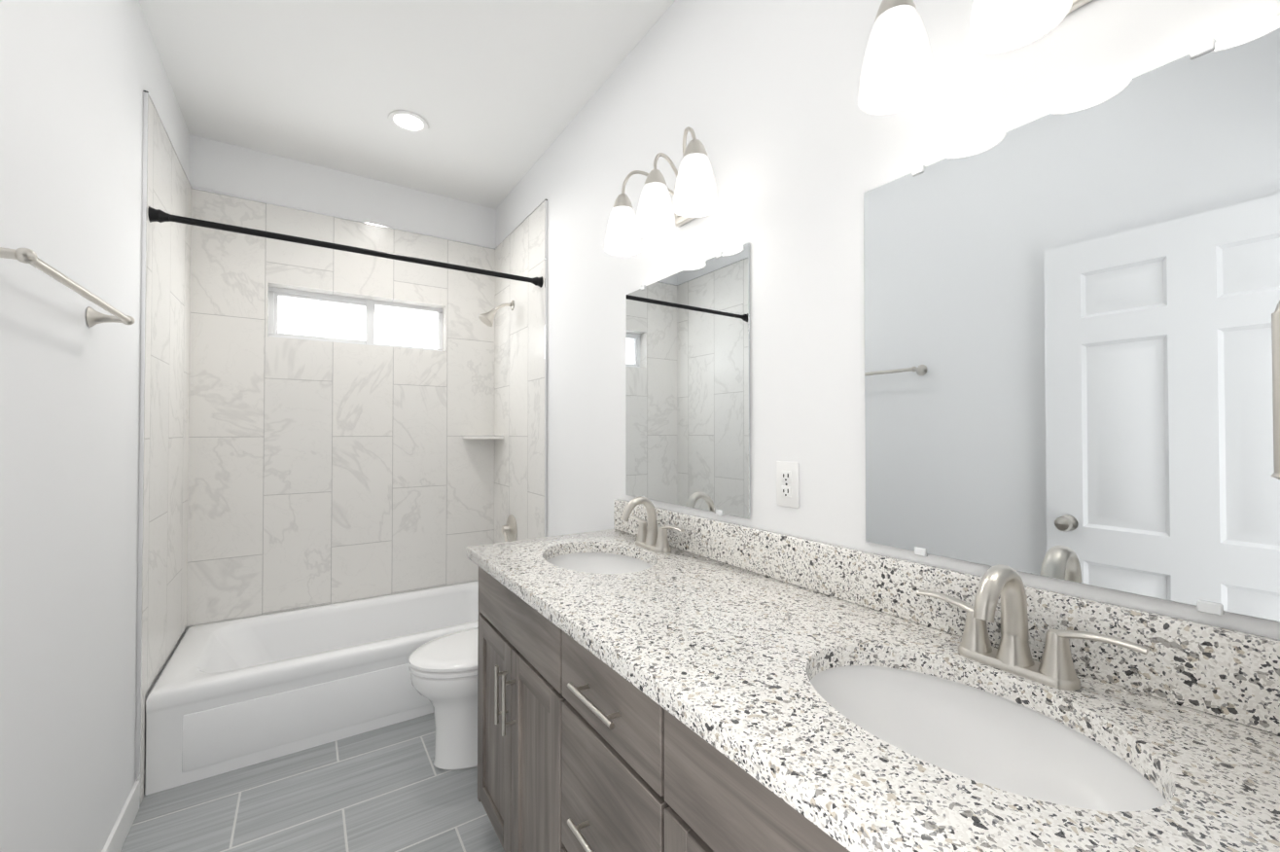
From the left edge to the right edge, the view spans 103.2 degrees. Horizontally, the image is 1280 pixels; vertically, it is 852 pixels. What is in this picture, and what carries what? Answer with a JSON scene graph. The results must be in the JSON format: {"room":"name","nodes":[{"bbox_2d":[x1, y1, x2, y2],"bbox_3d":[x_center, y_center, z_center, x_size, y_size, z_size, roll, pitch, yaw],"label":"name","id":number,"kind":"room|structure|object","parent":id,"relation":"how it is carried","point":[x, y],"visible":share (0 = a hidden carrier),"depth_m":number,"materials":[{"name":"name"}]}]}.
{"room":"bathroom","nodes":[
{"label":"bathroom","id":0,"kind":"room"},
{"bbox_2d":[0,0,189,851],"bbox_3d":[-0.996,-0.075,0.528,0.120,2.770,4.905,0,-1,-33],"label":"wall","id":1,"kind":"structure","parent":0,"point":[78,78],"depth_m":1.25,"materials":[{"name":"white paint"}]},
{"bbox_2d":[0,247,134,327],"bbox_3d":[-1.260,-0.293,1.120,0.087,0.055,0.664,0,-1,-33],"label":"towel rail","id":2,"kind":"object","parent":1,"relation":"attached to","point":[31,258],"visible":1,"depth_m":1.06,"materials":[{"name":"silver metal"}]},
{"bbox_2d":[101,780,140,851],"bbox_3d":[-1.055,1.262,0.721,0.013,0.100,2.479,0,-1,-33],"label":"baseboard","id":3,"kind":"structure","parent":1,"relation":"attached to","point":[118,835],"depth_m":1.59,"materials":[{"name":"white wood"}]},
{"bbox_2d":[140,97,191,804],"bbox_3d":[-1.977,0.080,2.128,0.010,2.500,0.850,0,-1,-33],"label":"wall tile","id":4,"kind":"structure","parent":1,"relation":"attached to","point":[164,586],"depth_m":2.04,"materials":[{"name":"tile"}]},
{"bbox_2d":[135,90,197,808],"bbox_3d":[-1.971,0.077,2.121,0.012,2.505,0.840,0,-1,-33],"label":"trim","id":5,"kind":"structure","parent":1,"relation":"attached to","point":[141,425],"depth_m":1.77,"materials":[{"name":"white paint"}]},
{"bbox_2d":[120,712,504,851],"bbox_3d":[-0.312,1.345,0.963,1.760,0.060,4.905,0,-1,-33],"label":"floor","id":6,"kind":"structure","parent":0,"point":[391,788],"depth_m":1.77,"materials":[{"name":"tile"}]},
{"bbox_2d":[144,580,478,795],"bbox_3d":[-1.363,1.155,2.555,1.497,0.360,0.786,0,-1,-33],"label":"bathtub","id":7,"kind":"object","parent":6,"relation":"on","point":[224,696],"visible":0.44,"depth_m":2.15,"materials":[{"name":"white ceramic"}]},
{"bbox_2d":[408,627,477,770],"bbox_3d":[-0.588,0.959,2.124,0.697,0.742,0.450,0,-1,-33],"label":"toilet","id":8,"kind":"object","parent":6,"relation":"on","point":[444,673],"visible":0.35,"depth_m":1.95,"materials":[{"name":"white ceramic"}]},
{"bbox_2d":[466,554,863,851],"bbox_3d":[0.161,0.872,1.089,0.592,0.889,1.738,0,-1,-33],"label":"bathroom vanity","id":9,"kind":"object","parent":6,"relation":"on","point":[575,755],"depth_m":1.00,"materials":[{"name":"brown wood"}]},
{"bbox_2d":[466,527,1279,851],"bbox_3d":[0.157,0.410,1.106,0.587,0.036,1.762,0,-1,-33],"label":"countertop","id":10,"kind":"structure","parent":9,"relation":"on","point":[712,639],"depth_m":0.70,"materials":[{"name":"white stone"}]},
{"bbox_2d":[536,542,669,581],"bbox_3d":[-0.127,0.498,1.554,0.376,0.153,0.484,0,-1,-33],"label":"sink","id":11,"kind":"object","parent":10,"relation":"in","point":[602,559],"depth_m":1.73,"materials":[{"name":"white ceramic"}]},
{"bbox_2d":[618,496,688,554],"bbox_3d":[0.002,0.313,1.642,0.145,0.171,0.310,0,-1,-33],"label":"faucet","id":12,"kind":"object","parent":10,"relation":"on","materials":[{"name":"silver metal"}]},
{"bbox_2d":[774,640,1194,851],"bbox_3d":[0.435,0.488,0.704,0.376,0.153,0.484,0,-1,-33],"label":"sink","id":13,"kind":"object","parent":10,"relation":"in","point":[1104,786],"depth_m":0.76,"materials":[{"name":"white ceramic"}]},
{"bbox_2d":[910,564,1155,694],"bbox_3d":[0.564,0.303,0.792,0.145,0.171,0.310,0,-1,-33],"label":"faucet","id":14,"kind":"object","parent":10,"relation":"on","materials":[{"name":"silver metal"}]},
{"bbox_2d":[184,134,496,632],"bbox_3d":[-1.623,-0.045,2.963,1.520,2.770,0.150,0,-1,-33],"label":"wall","id":15,"kind":"structure","parent":0,"point":[223,167],"depth_m":2.83,"materials":[{"name":"white paint"}]},
{"bbox_2d":[186,188,495,626],"bbox_3d":[-1.599,-0.091,2.928,1.500,2.140,0.085,0,-1,-33],"label":"wall tile","id":16,"kind":"structure","parent":15,"relation":"attached to","point":[322,473],"depth_m":2.79,"materials":[{"name":"tile"}]},
{"bbox_2d":[197,188,493,248],"bbox_3d":[-1.578,-1.163,2.909,1.520,0.005,0.012,0,-1,-33],"label":"trim","id":17,"kind":"structure","parent":15,"relation":"attached to","point":[197,189],"depth_m":2.81,"materials":[{"name":"silver metal"}]},
{"bbox_2d":[268,286,442,351],"bbox_3d":[-1.635,-0.605,2.989,0.920,0.310,0.054,0,-1,-33],"label":"window","id":18,"kind":"structure","parent":15,"relation":"in","point":[399,327],"depth_m":2.97,"materials":[{"name":"white glass"}]},
{"bbox_2d":[138,0,675,209],"bbox_3d":[-0.312,-1.484,0.997,1.760,0.060,4.905,0,-1,-33],"label":"ceiling","id":19,"kind":"structure","parent":0,"point":[496,95],"depth_m":2.09,"materials":[{"name":"white paint"}]},
{"bbox_2d":[388,109,428,134],"bbox_3d":[-1.093,-1.433,2.396,0.176,0.008,0.176,0,-1,-33],"label":"recessed light","id":20,"kind":"object","parent":19,"relation":"in","point":[408,122],"visible":1,"depth_m":2.40,"materials":[{"name":"white"}]},
{"bbox_2d":[496,0,1279,639],"bbox_3d":[0.372,-0.064,1.432,0.120,2.770,4.905,0,-1,-33],"label":"wall","id":21,"kind":"structure","parent":0,"point":[803,150],"depth_m":1.32,"materials":[{"name":"white paint"}]},
{"bbox_2d":[494,200,545,543],"bbox_3d":[-0.717,0.090,2.961,0.010,2.500,0.850,0,-1,-33],"label":"wall tile","id":22,"kind":"structure","parent":21,"relation":"attached to","point":[519,408],"depth_m":2.90,"materials":[{"name":"tile"}]},
{"bbox_2d":[147,206,543,287],"bbox_3d":[-1.143,-0.759,2.246,1.519,0.068,0.068,0,-1,-33],"label":"curtain rod","id":23,"kind":"object","parent":22,"relation":"attached to","point":[158,215],"visible":0.83,"depth_m":2.12,"materials":[{"name":"black metal"}]},
{"bbox_2d":[462,434,503,438],"bbox_3d":[-0.979,0.069,3.166,0.200,0.022,0.200,0,-1,-33],"label":"corner shelf","id":24,"kind":"object","parent":22,"relation":"attached to","point":[484,437],"visible":1,"depth_m":3.12,"materials":[{"name":"stone"}]},
{"bbox_2d":[478,300,514,326],"bbox_3d":[-0.840,-0.664,2.967,0.199,0.173,0.096,0,-1,-33],"label":"shower head","id":25,"kind":"object","parent":22,"relation":"attached to","point":[486,318],"visible":1,"depth_m":2.94},
{"bbox_2d":[500,514,517,541],"bbox_3d":[-0.781,0.610,2.990,0.058,0.170,0.170,0,-1,-33],"label":"shower valve","id":26,"kind":"object","parent":22,"relation":"attached to","point":[509,529],"visible":0.9,"depth_m":2.96,"materials":[{"name":"silver metal"}]},
{"bbox_2d":[493,199,547,536],"bbox_3d":[-0.713,0.087,2.952,0.012,2.505,0.840,0,-1,-33],"label":"trim","id":27,"kind":"structure","parent":21,"relation":"attached to","point":[546,238],"depth_m":2.61,"materials":[{"name":"silver metal"}]},
{"bbox_2d":[604,126,717,255],"bbox_3d":[0.083,-0.719,1.576,0.211,0.248,0.504,0,-1,-33],"label":"sconce","id":28,"kind":"object","parent":21,"relation":"attached to","point":[693,194],"visible":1,"depth_m":1.51,"materials":[{"name":"white glass"}]},
{"bbox_2d":[625,242,750,519],"bbox_3d":[0.125,-0.124,1.686,0.011,0.785,0.650,0,-1,-33],"label":"mirror","id":29,"kind":"object","parent":21,"relation":"attached to","point":[688,388],"visible":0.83,"depth_m":1.62,"materials":[{"name":"clear glass"}]},
{"bbox_2d":[776,461,799,508],"bbox_3d":[0.378,0.149,1.304,0.009,0.116,0.072,0,-1,-33],"label":"electrical outlet","id":30,"kind":"object","parent":21,"relation":"attached to","point":[787,483],"visible":1,"depth_m":1.30,"materials":[{"name":"white plastic"}]},
{"bbox_2d":[614,499,1279,733],"bbox_3d":[0.392,0.336,1.262,0.022,0.115,1.762,0,-1,-33],"label":"backsplash","id":31,"kind":"structure","parent":21,"relation":"attached to","point":[1234,675],"depth_m":0.79,"materials":[{"name":"white stone"}]},
{"bbox_2d":[858,0,1092,114],"bbox_3d":[0.604,-0.729,0.787,0.211,0.248,0.504,0,-1,-33],"label":"sconce","id":32,"kind":"object","parent":21,"relation":"attached to","point":[897,74],"visible":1,"depth_m":0.87,"materials":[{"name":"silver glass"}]},
{"bbox_2d":[863,15,1279,622],"bbox_3d":[0.671,-0.135,0.860,0.011,0.785,0.630,0,-1,-33],"label":"mirror","id":33,"kind":"object","parent":21,"relation":"attached to","point":[1070,309],"visible":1,"depth_m":0.79,"materials":[{"name":"clear glass"}]},
{"bbox_2d":[1270,300,1279,479],"bbox_3d":[0.821,-0.055,0.574,0.152,0.244,0.034,0,-1,19],"label":"towel rail","id":34,"kind":"object","parent":21,"relation":"attached to","point":[1275,327],"visible":1,"depth_m":0.60,"materials":[{"name":"silver metal"}]}
]}

